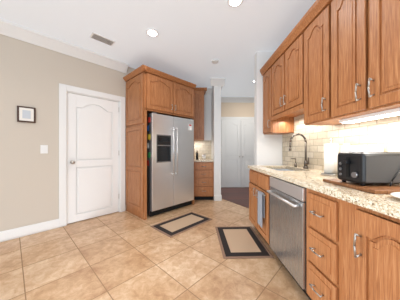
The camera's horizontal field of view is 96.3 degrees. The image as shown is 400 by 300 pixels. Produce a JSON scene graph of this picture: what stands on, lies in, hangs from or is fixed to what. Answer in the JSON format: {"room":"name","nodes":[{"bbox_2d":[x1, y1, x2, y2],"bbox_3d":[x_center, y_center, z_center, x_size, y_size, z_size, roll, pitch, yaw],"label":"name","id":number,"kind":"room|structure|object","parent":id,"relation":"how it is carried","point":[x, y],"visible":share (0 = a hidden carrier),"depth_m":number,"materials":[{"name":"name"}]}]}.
{"room":"kitchen","nodes":[
{"label":"kitchen","id":0,"kind":"room"},
{"bbox_2d":[0,34,134,231],"bbox_3d":[-2.287,-0.225,2.550,0.120,2.750,5.350,0,0,43],"label":"wall","id":1,"kind":"structure","parent":0,"point":[32,75],"depth_m":2.47,"materials":[{"name":"beige paint"}]},
{"bbox_2d":[17,106,35,122],"bbox_3d":[-2.326,-0.475,2.401,0.025,0.210,0.180,0,0,43],"label":"picture frame","id":2,"kind":"object","parent":1,"relation":"attached to","point":[26,114],"visible":1,"depth_m":2.39,"materials":[{"name":"brown"}]},
{"bbox_2d":[40,145,47,153],"bbox_3d":[-2.207,-0.010,2.536,0.012,0.120,0.080,0,0,44],"label":"light switch","id":3,"kind":"object","parent":1,"relation":"attached to","point":[43,149],"visible":1,"depth_m":2.53,"materials":[{"name":"white plastic"}]},
{"bbox_2d":[0,18,128,241],"bbox_3d":[-2.749,-0.225,1.989,0.221,2.748,3.900,0,0,43],"label":"trim","id":4,"kind":"structure","parent":1,"relation":"attached to","point":[18,32],"depth_m":2.69,"materials":[{"name":"white wood"}]},
{"bbox_2d":[67,93,118,223],"bbox_3d":[-1.753,0.127,3.016,0.126,2.023,0.782,0,0,43],"label":"entry door","id":5,"kind":"structure","parent":1,"relation":"in","point":[92,157],"depth_m":2.99,"materials":[{"name":"white wood"}]},
{"bbox_2d":[0,199,309,299],"bbox_3d":[-0.342,1.175,1.491,7.800,0.050,8.200,0,0,-2],"label":"floor","id":6,"kind":"structure","parent":0,"point":[125,255],"depth_m":1.80,"materials":[{"name":"beige tile"}]},
{"bbox_2d":[123,65,195,219],"bbox_3d":[-0.758,-0.103,3.533,0.747,2.504,1.220,0,0,43],"label":"enclosure","id":7,"kind":"object","parent":6,"relation":"on","point":[149,90],"visible":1,"depth_m":3.13,"materials":[{"name":"brown wood"}]},
{"bbox_2d":[147,112,193,216],"bbox_3d":[-0.687,0.246,3.575,0.736,1.783,0.997,0,0,43],"label":"fridge","id":8,"kind":"object","parent":6,"relation":"on","point":[170,163],"visible":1,"depth_m":3.27,"materials":[{"name":"silver metal"}]},
{"bbox_2d":[150,212,211,237],"bbox_3d":[-0.268,1.143,2.822,0.500,0.011,0.860,0,0,43],"label":"area rug","id":9,"kind":"object","parent":6,"relation":"on","point":[173,227],"visible":1,"depth_m":2.74,"materials":[{"name":"brown fabric"}]},
{"bbox_2d":[194,162,213,199],"bbox_3d":[-0.018,0.710,4.334,0.645,0.878,0.684,0,0,-2],"label":"base cabinet","id":10,"kind":"object","parent":6,"relation":"on","point":[203,180],"visible":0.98,"depth_m":4.04,"materials":[{"name":"brown wood"}]},
{"bbox_2d":[194,159,213,161],"bbox_3d":[-0.019,0.250,4.351,0.645,0.040,0.650,0,0,-2],"label":"countertop","id":11,"kind":"structure","parent":10,"relation":"on","point":[204,160],"depth_m":4.03,"materials":[{"name":"stone"}]},
{"bbox_2d":[215,226,273,258],"bbox_3d":[0.506,1.143,2.285,0.540,0.011,0.780,0,0,-2],"label":"area rug","id":12,"kind":"object","parent":6,"relation":"on","point":[239,242],"visible":1,"depth_m":2.18,"materials":[{"name":"brown fabric"}]},
{"bbox_2d":[249,169,269,245],"bbox_3d":[1.030,0.710,2.312,0.667,0.878,0.756,0,0,-2],"label":"base cabinet","id":13,"kind":"object","parent":6,"relation":"on","point":[259,181],"visible":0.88,"depth_m":2.25,"materials":[{"name":"brown wood"}]},
{"bbox_2d":[258,191,265,226],"bbox_3d":[0.714,0.685,2.091,0.036,0.389,0.210,0,0,-2],"label":"hanging towel","id":14,"kind":"object","parent":13,"relation":"hanging from","point":[261,204],"visible":1,"depth_m":2.06,"materials":[{"name":"grey fabric"}]},
{"bbox_2d":[267,176,311,299],"bbox_3d":[1.030,0.714,1.629,0.650,0.871,0.600,0,0,-2],"label":"dishwasher","id":15,"kind":"object","parent":6,"relation":"on","point":[287,223],"visible":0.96,"depth_m":1.51,"materials":[{"name":"silver metal"}]},
{"bbox_2d":[306,188,399,299],"bbox_3d":[1.073,0.710,0.753,0.669,0.878,1.146,0,0,-2],"label":"base cabinet","id":16,"kind":"object","parent":6,"relation":"on","point":[352,251],"visible":0.98,"depth_m":0.95,"materials":[{"name":"brown wood"}]},
{"bbox_2d":[248,165,399,219],"bbox_3d":[1.069,0.360,1.440,0.638,0.260,2.520,0,0,-2],"label":"countertop","id":17,"kind":"structure","parent":16,"relation":"on","point":[385,204],"depth_m":1.10,"materials":[{"name":"stone"}]},
{"bbox_2d":[289,133,308,168],"bbox_3d":[1.214,0.011,2.183,0.238,0.436,0.100,0,0,-2],"label":"faucet","id":18,"kind":"object","parent":17,"relation":"on","point":[306,164],"visible":1,"depth_m":2.19,"materials":[{"name":"grey metal"}]},
{"bbox_2d":[321,139,337,175],"bbox_3d":[1.195,0.064,1.634,0.150,0.331,0.150,0,0,-2],"label":"paper towel","id":19,"kind":"object","parent":17,"relation":"on","point":[330,157],"visible":0.94,"depth_m":1.59,"materials":[{"name":"white paper"}]},
{"bbox_2d":[323,179,399,193],"bbox_3d":[1.124,0.219,1.122,0.450,0.020,0.380,0,0,-2],"label":"cutting board","id":20,"kind":"object","parent":17,"relation":"on","point":[379,188],"visible":0.67,"depth_m":1.02,"materials":[{"name":"brown wood"}]},
{"bbox_2d":[337,152,399,185],"bbox_3d":[1.065,0.111,1.107,0.350,0.195,0.205,0,0,-2],"label":"toaster","id":21,"kind":"object","parent":20,"relation":"on","point":[362,168],"visible":1,"depth_m":1.02,"materials":[{"name":"black plastic"}]},
{"bbox_2d":[341,145,382,151],"bbox_3d":[1.252,0.097,1.391,0.240,0.264,0.130,0,0,-2],"label":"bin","id":22,"kind":"object","parent":17,"relation":"on","point":[363,148],"visible":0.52,"depth_m":1.33,"materials":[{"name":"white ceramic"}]},
{"bbox_2d":[390,192,399,197],"bbox_3d":[0.999,0.220,0.768,0.250,0.019,0.250,0,0,-2],"label":"plate","id":23,"kind":"object","parent":17,"relation":"on","point":[396,194],"visible":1,"depth_m":0.84,"materials":[{"name":"white ceramic"}]},
{"bbox_2d":[0,0,315,96],"bbox_3d":[-0.342,-1.625,1.491,7.800,0.050,8.200,0,0,-2],"label":"ceiling","id":24,"kind":"structure","parent":0,"point":[192,40],"depth_m":2.38,"materials":[{"name":"white paint"}]},
{"bbox_2d":[90,32,114,45],"bbox_3d":[-1.403,-1.592,2.582,0.150,0.014,0.300,0,0,43],"label":"ceiling vent","id":25,"kind":"object","parent":24,"relation":"in","point":[100,38],"visible":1,"depth_m":2.57,"materials":[{"name":"white metal"}]},
{"bbox_2d":[146,29,158,36],"bbox_3d":[-0.648,-1.593,2.433,0.170,0.014,0.170,0,0,-2],"label":"recessed light","id":26,"kind":"object","parent":24,"relation":"in","point":[152,32],"visible":0.96,"depth_m":2.44,"materials":[{"name":"white"}]},
{"bbox_2d":[212,59,218,63],"bbox_3d":[0.271,-1.583,3.209,0.130,0.034,0.130,0,0,-2],"label":"smoke detector","id":27,"kind":"object","parent":24,"relation":"attached to","point":[215,61],"visible":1,"depth_m":3.17,"materials":[{"name":"white plastic"}]},
{"bbox_2d":[227,0,242,7],"bbox_3d":[0.377,-1.593,1.911,0.170,0.014,0.170,0,0,-2],"label":"recessed light","id":28,"kind":"object","parent":24,"relation":"in","point":[233,3],"visible":1,"depth_m":1.94,"materials":[{"name":"white"}]},
{"bbox_2d":[204,95,210,139],"bbox_3d":[-0.293,-0.225,4.734,1.179,2.750,0.120,0,0,-2],"label":"wall","id":29,"kind":"structure","parent":0,"point":[207,117],"depth_m":4.69,"materials":[{"name":"white paint"}]},
{"bbox_2d":[194,87,206,139],"bbox_3d":[-0.162,-0.873,4.466,0.645,1.245,0.412,0,0,-2],"label":"upper cabinet","id":30,"kind":"object","parent":29,"relation":"attached to","point":[199,93],"visible":0.46,"depth_m":4.30,"materials":[{"name":"brown wood"}]},
{"bbox_2d":[194,140,210,158],"bbox_3d":[-0.026,-0.011,4.675,0.648,0.479,0.011,0,0,-2],"label":"backsplash","id":31,"kind":"structure","parent":29,"relation":"attached to","point":[202,146],"depth_m":4.67,"materials":[{"name":"tile"}]},
{"bbox_2d":[211,86,220,198],"bbox_3d":[0.377,-0.225,4.762,0.160,2.750,1.399,0,0,-2],"label":"wall","id":32,"kind":"structure","parent":0,"point":[216,124],"depth_m":4.06,"materials":[{"name":"white paint"}]},
{"bbox_2d":[221,187,248,207],"bbox_3d":[1.967,1.148,4.607,3.010,0.004,2.100,0,0,-2],"label":"floor","id":33,"kind":"structure","parent":0,"point":[238,195],"depth_m":4.51,"materials":[{"name":"brown wood"}]},
{"bbox_2d":[221,103,253,116],"bbox_3d":[1.146,-0.225,5.544,4.600,2.750,0.120,0,0,-2],"label":"wall","id":34,"kind":"structure","parent":0,"point":[237,109],"depth_m":5.48,"materials":[{"name":"beige paint"}]},
{"bbox_2d":[221,117,253,186],"bbox_3d":[1.248,0.070,5.442,1.360,2.159,0.083,0,0,-2],"label":"closet doors","id":35,"kind":"structure","parent":34,"relation":"in","point":[237,146],"depth_m":5.45,"materials":[{"name":"white wood"}]},
{"bbox_2d":[254,51,282,164],"bbox_3d":[1.132,-0.225,2.964,0.429,2.750,0.118,0,0,-2],"label":"wall","id":36,"kind":"structure","parent":0,"point":[267,149],"depth_m":2.90,"materials":[{"name":"white paint"}]},
{"bbox_3d":[1.484,-0.225,0.239,0.120,2.750,5.595,0,0,-2],"label":"wall","id":37,"kind":"structure","parent":0,"visible":0},
{"bbox_2d":[205,88,211,94],"bbox_3d":[-0.215,-1.525,4.624,1.029,0.149,0.100,0,0,-2],"label":"trim","id":38,"kind":"structure","parent":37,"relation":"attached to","point":[209,90],"depth_m":4.63,"materials":[{"name":"white wood"}]},
{"bbox_2d":[217,78,226,200],"bbox_3d":[0.501,-0.225,4.650,0.121,2.748,1.371,0,0,-2],"label":"trim","id":39,"kind":"structure","parent":37,"relation":"attached to","point":[221,83],"depth_m":4.05,"materials":[{"name":"white wood"}]},
{"bbox_2d":[227,97,253,102],"bbox_3d":[1.883,-0.225,5.454,2.890,2.748,0.100,0,0,-2],"label":"trim","id":40,"kind":"structure","parent":37,"relation":"attached to","point":[229,99],"depth_m":5.43,"materials":[{"name":"white wood"}]},
{"bbox_2d":[260,60,295,134],"bbox_3d":[1.185,-0.769,2.692,0.338,1.040,0.404,0,0,-2],"label":"upper cabinet","id":41,"kind":"object","parent":37,"relation":"attached to","point":[272,125],"depth_m":2.60,"materials":[{"name":"brown wood"}]},
{"bbox_2d":[272,20,303,115],"bbox_3d":[1.199,-0.880,2.189,0.338,0.819,0.750,0,0,-2],"label":"upper cabinet","id":42,"kind":"object","parent":37,"relation":"attached to","point":[288,62],"depth_m":2.07,"materials":[{"name":"brown wood"}]},
{"bbox_2d":[296,0,340,124],"bbox_3d":[1.214,-0.769,1.634,0.338,1.040,0.508,0,0,-2],"label":"upper cabinet","id":43,"kind":"object","parent":37,"relation":"attached to","point":[310,108],"depth_m":1.67,"materials":[{"name":"brown wood"}]},
{"bbox_2d":[282,114,399,170],"bbox_3d":[1.379,-0.119,1.548,0.015,0.697,2.718,0,0,-2],"label":"backsplash","id":44,"kind":"structure","parent":37,"relation":"attached to","point":[384,132],"depth_m":1.83,"materials":[{"name":"tile"}]},
{"bbox_2d":[320,0,399,123],"bbox_3d":[1.228,-0.769,1.140,0.338,1.040,0.778,0,0,-2],"label":"upper cabinet","id":45,"kind":"object","parent":37,"relation":"attached to","point":[332,62],"depth_m":1.19,"materials":[{"name":"brown wood"}]}
]}

